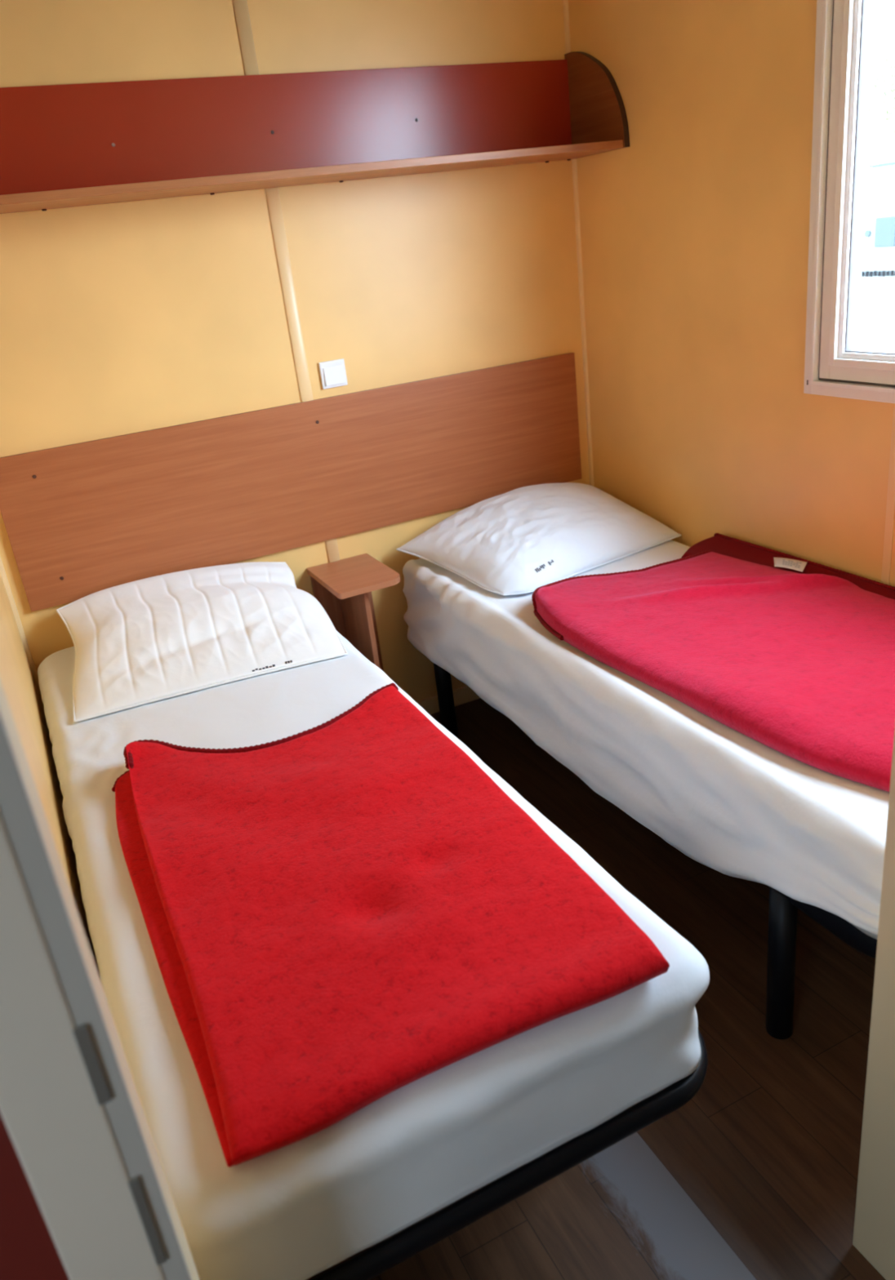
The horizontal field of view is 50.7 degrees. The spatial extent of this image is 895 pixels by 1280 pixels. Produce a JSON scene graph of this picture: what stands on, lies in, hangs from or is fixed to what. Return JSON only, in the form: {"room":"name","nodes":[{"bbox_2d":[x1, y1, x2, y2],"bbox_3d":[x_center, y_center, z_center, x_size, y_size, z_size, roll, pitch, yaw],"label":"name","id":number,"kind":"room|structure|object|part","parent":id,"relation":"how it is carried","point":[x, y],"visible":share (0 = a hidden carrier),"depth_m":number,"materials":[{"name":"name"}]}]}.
{"room":"bedroom","nodes":[
{"label":"bedroom","id":0,"kind":"room"},
{"bbox_2d":[0,572,100,978],"bbox_3d":[-0.842,-0.191,1.571,0.050,2.420,2.115,-17,25,-21],"label":"wall","id":1,"kind":"structure","parent":0,"point":[16,677],"depth_m":1.91,"materials":[{"name":"yellow paint"}]},
{"bbox_2d":[0,0,589,702],"bbox_3d":[-0.446,-0.784,2.846,2.000,2.420,0.060,-17,25,-21],"label":"wall","id":2,"kind":"structure","parent":0,"point":[118,318],"depth_m":2.67,"materials":[{"name":"yellow paint"}]},
{"bbox_2d":[0,555,44,708],"bbox_3d":[-1.276,-0.549,2.460,0.012,2.360,0.012,-17,25,-21],"label":"trim","id":3,"kind":"structure","parent":2,"relation":"attached to","point":[2,571],"depth_m":2.68,"materials":[{"name":"brown"}]},
{"bbox_2d":[231,0,339,562],"bbox_3d":[-0.432,-0.802,2.807,0.040,2.360,0.007,-17,25,-21],"label":"trim","id":4,"kind":"structure","parent":2,"relation":"attached to","point":[241,11],"depth_m":2.69,"materials":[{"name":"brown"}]},
{"bbox_2d":[0,352,581,611],"bbox_3d":[-0.378,-0.525,2.927,1.850,0.432,0.020,-17,25,-21],"label":"headboard","id":5,"kind":"object","parent":2,"relation":"attached to","point":[81,520],"visible":1,"depth_m":2.86,"materials":[{"name":"brown wood"}]},
{"bbox_2d":[0,51,629,213],"bbox_3d":[-0.420,-1.343,2.447,1.946,0.291,0.292,-17,25,-21],"label":"wall shelf","id":6,"kind":"object","parent":2,"relation":"attached to","point":[64,145],"visible":1,"depth_m":2.55,"materials":[{"name":"brown laminate"}]},
{"bbox_3d":[0.441,-1.602,2.798,0.016,0.285,0.290,-17,25,-21],"label":"panel","id":7,"kind":"part","parent":6,"relation":"part of","materials":[{"name":"brown wood"}]},
{"bbox_2d":[318,358,347,389],"bbox_3d":[-0.344,-0.802,2.846,0.080,0.078,0.015,-17,25,-21],"label":"light switch","id":8,"kind":"object","parent":2,"relation":"attached to","point":[332,373],"visible":1,"depth_m":2.84,"materials":[{"name":"white plastic"}]},
{"bbox_2d":[416,685,479,714],"bbox_3d":[-0.274,0.299,3.285,1.950,0.060,0.012,-17,25,-21],"label":"baseboard","id":9,"kind":"structure","parent":2,"relation":"attached to","point":[463,695],"depth_m":3.40,"materials":[{"name":"brown"}]},
{"bbox_2d":[562,0,594,486],"bbox_3d":[0.454,-1.065,3.166,0.011,2.360,0.011,-17,25,-21],"label":"trim","id":10,"kind":"structure","parent":2,"relation":"attached to","point":[565,2],"depth_m":3.12,"materials":[{"name":"brown"}]},
{"bbox_2d":[306,697,885,1279],"bbox_3d":[0.193,1.084,1.489,2.960,0.080,4.060,-17,25,-21],"label":"floor","id":11,"kind":"structure","parent":0,"point":[755,1176],"depth_m":1.72,"materials":[{"name":"brown wood"}]},
{"bbox_2d":[306,553,399,671],"bbox_3d":[-0.253,0.084,3.039,0.208,0.640,0.310,-17,25,-21],"label":"nightstand","id":12,"kind":"object","parent":11,"relation":"on","point":[344,588],"visible":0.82,"depth_m":2.94,"materials":[{"name":"brown wood"}]},
{"bbox_3d":[-0.317,0.047,3.168,0.192,0.622,0.014,-17,25,-21],"label":"panel","id":13,"kind":"part","parent":12,"relation":"part of","materials":[{"name":"brown wood"}]},
{"bbox_3d":[-0.266,0.089,3.054,0.016,0.622,0.249,-17,25,-21],"label":"panel","id":14,"kind":"part","parent":12,"relation":"part of","materials":[{"name":"brown wood"}]},
{"bbox_2d":[311,1030,707,1279],"bbox_3d":[-0.347,0.600,2.151,0.802,0.410,1.999,-17,25,-21],"label":"frame","id":15,"kind":"object","parent":11,"relation":"on","point":[414,1239],"visible":0.09,"depth_m":1.25,"materials":[{"name":"black metal"}]},
{"bbox_2d":[37,631,709,1279],"bbox_3d":[-0.392,0.323,2.037,0.799,0.192,2.008,-17,25,-21],"label":"mattress","id":16,"kind":"object","parent":15,"relation":"on","point":[296,1211],"visible":0.34,"depth_m":1.24,"materials":[{"name":"white fabric"}]},
{"bbox_2d":[56,561,347,722],"bbox_3d":[-0.677,-0.041,2.550,0.725,0.138,0.632,-17,25,-21],"label":"pillow","id":17,"kind":"object","parent":16,"relation":"on","point":[154,638],"visible":1,"depth_m":2.51,"materials":[{"name":"white fabric"}]},
{"bbox_2d":[111,682,669,1167],"bbox_3d":[-0.210,0.331,1.624,0.680,0.073,1.117,-17,25,-21],"label":"blanket","id":18,"kind":"object","parent":16,"relation":"on","point":[340,913],"visible":1,"depth_m":1.42,"materials":[{"name":"red fabric"}]},
{"bbox_2d":[433,662,876,1039],"bbox_3d":[0.655,0.299,2.566,0.749,0.410,1.945,-17,25,-21],"label":"frame","id":19,"kind":"object","parent":11,"relation":"on","point":[782,908],"visible":0.06,"depth_m":1.82,"materials":[{"name":"black metal"}]},
{"bbox_3d":[-0.011,0.151,3.137,0.052,0.385,0.052,-17,25,-21],"label":"leg","id":20,"kind":"part","parent":19,"relation":"part of","materials":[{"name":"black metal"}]},
{"bbox_2d":[402,539,888,939],"bbox_3d":[0.612,0.073,2.462,0.815,0.301,1.998,-17,25,-21],"label":"mattress","id":21,"kind":"object","parent":19,"relation":"on","point":[737,806],"visible":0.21,"depth_m":1.98,"materials":[{"name":"white fabric"}]},
{"bbox_2d":[395,482,681,595],"bbox_3d":[0.296,-0.353,2.960,0.782,0.164,0.582,-17,25,-21],"label":"pillow","id":22,"kind":"object","parent":21,"relation":"on","point":[521,540],"visible":0.99,"depth_m":2.88,"materials":[{"name":"white fabric"}]},
{"bbox_2d":[531,533,894,791],"bbox_3d":[0.752,-0.019,2.171,0.740,0.074,1.279,-17,25,-21],"label":"blanket","id":23,"kind":"object","parent":21,"relation":"on","point":[793,655],"visible":1,"depth_m":2.14,"materials":[{"name":"fabric"}]},
{"bbox_2d":[782,559,800,568],"bbox_3d":[0.911,-0.202,2.503,0.057,0.008,0.025,14,31,40],"label":"label","id":24,"kind":"object","parent":23,"relation":"on","point":[786,563],"depth_m":2.50,"materials":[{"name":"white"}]},
{"bbox_3d":[0.654,0.620,1.847,0.052,0.385,0.052,-17,25,-21],"label":"leg","id":25,"kind":"part","parent":19,"relation":"part of","materials":[{"name":"black metal"}]},
{"bbox_3d":[0.638,0.144,2.501,0.728,0.071,1.945,-17,25,-21],"label":"frame rail","id":26,"kind":"part","parent":19,"relation":"part of","materials":[{"name":"black metal"}]},
{"bbox_2d":[567,0,894,586],"bbox_3d":[1.346,-0.444,1.529,0.060,2.420,4.060,-17,25,-21],"label":"wall","id":27,"kind":"structure","parent":0,"point":[695,232],"depth_m":2.56,"materials":[{"name":"paint"}]},
{"bbox_2d":[803,0,894,403],"bbox_3d":[1.087,-1.003,1.715,0.069,1.171,1.055,-17,25,-21],"label":"window","id":28,"kind":"structure","parent":27,"relation":"in","point":[833,366],"depth_m":2.16,"materials":[{"name":"white plastic"}]},
{"bbox_3d":[1.089,-1.003,1.716,0.055,1.029,0.913,-17,25,-21],"label":"sash","id":29,"kind":"part","parent":28,"relation":"part of","materials":[{"name":"white plastic"}]},
{"bbox_2d":[880,407,894,585],"bbox_3d":[1.087,-0.064,2.356,0.003,1.020,0.023,-17,25,-21],"label":"trim","id":30,"kind":"structure","parent":27,"relation":"attached to","point":[890,507],"depth_m":2.25,"materials":[{"name":"brown"}]},
{"bbox_3d":[0.505,-0.114,1.002,2.000,2.420,0.070,-17,25,-21],"label":"wall","id":31,"kind":"structure","parent":0,"visible":0},
{"bbox_2d":[0,679,894,1279],"bbox_3d":[0.143,0.168,0.907,1.089,2.060,0.096,-17,25,-21],"label":"door frame","id":32,"kind":"structure","parent":31,"relation":"in","point":[72,1112],"depth_m":0.71,"materials":[{"name":"beige paint"}]},
{"bbox_2d":[0,1112,69,1279],"bbox_3d":[-0.733,0.274,0.453,0.864,2.420,0.016,-17,25,-21],"label":"panel","id":33,"kind":"object","parent":32,"relation":"attached to","point":[28,1251],"depth_m":0.72,"materials":[{"name":"red"}]},
{"bbox_3d":[0.160,0.179,0.876,1.089,2.060,0.022,-17,25,-21],"label":"casing","id":34,"kind":"part","parent":32,"relation":"part of","materials":[{"name":"beige paint"}]},
{"bbox_3d":[-0.254,0.399,0.738,0.010,0.260,0.008,-17,25,-21],"label":"strike plate","id":35,"kind":"part","parent":32,"relation":"part of","materials":[{"name":"grey metal"}]},
{"label":"outside","id":36,"kind":"structure","parent":0,"visible":0},
{"bbox_2d":[854,294,894,351],"bbox_3d":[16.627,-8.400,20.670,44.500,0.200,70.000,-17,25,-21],"label":"ground","id":37,"kind":"structure","parent":36,"point":[875,317],"depth_m":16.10,"materials":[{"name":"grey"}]},
{"bbox_2d":[857,155,894,294],"bbox_3d":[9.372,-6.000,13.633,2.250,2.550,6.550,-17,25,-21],"label":"caravan","id":38,"kind":"object","parent":37,"relation":"on","point":[877,255],"visible":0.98,"depth_m":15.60,"materials":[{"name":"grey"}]},
{"bbox_2d":[863,229,871,237],"bbox_3d":[7.027,-6.797,15.782,0.050,0.120,0.120,-17,25,-21],"label":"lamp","id":39,"kind":"object","parent":38,"relation":"attached to","point":[867,233],"depth_m":15.76,"materials":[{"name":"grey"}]},
{"bbox_3d":[8.295,-6.779,12.777,0.080,0.045,6.320,-17,25,-21],"label":"roof trim","id":40,"kind":"part","parent":38,"relation":"part of","materials":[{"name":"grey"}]}
]}

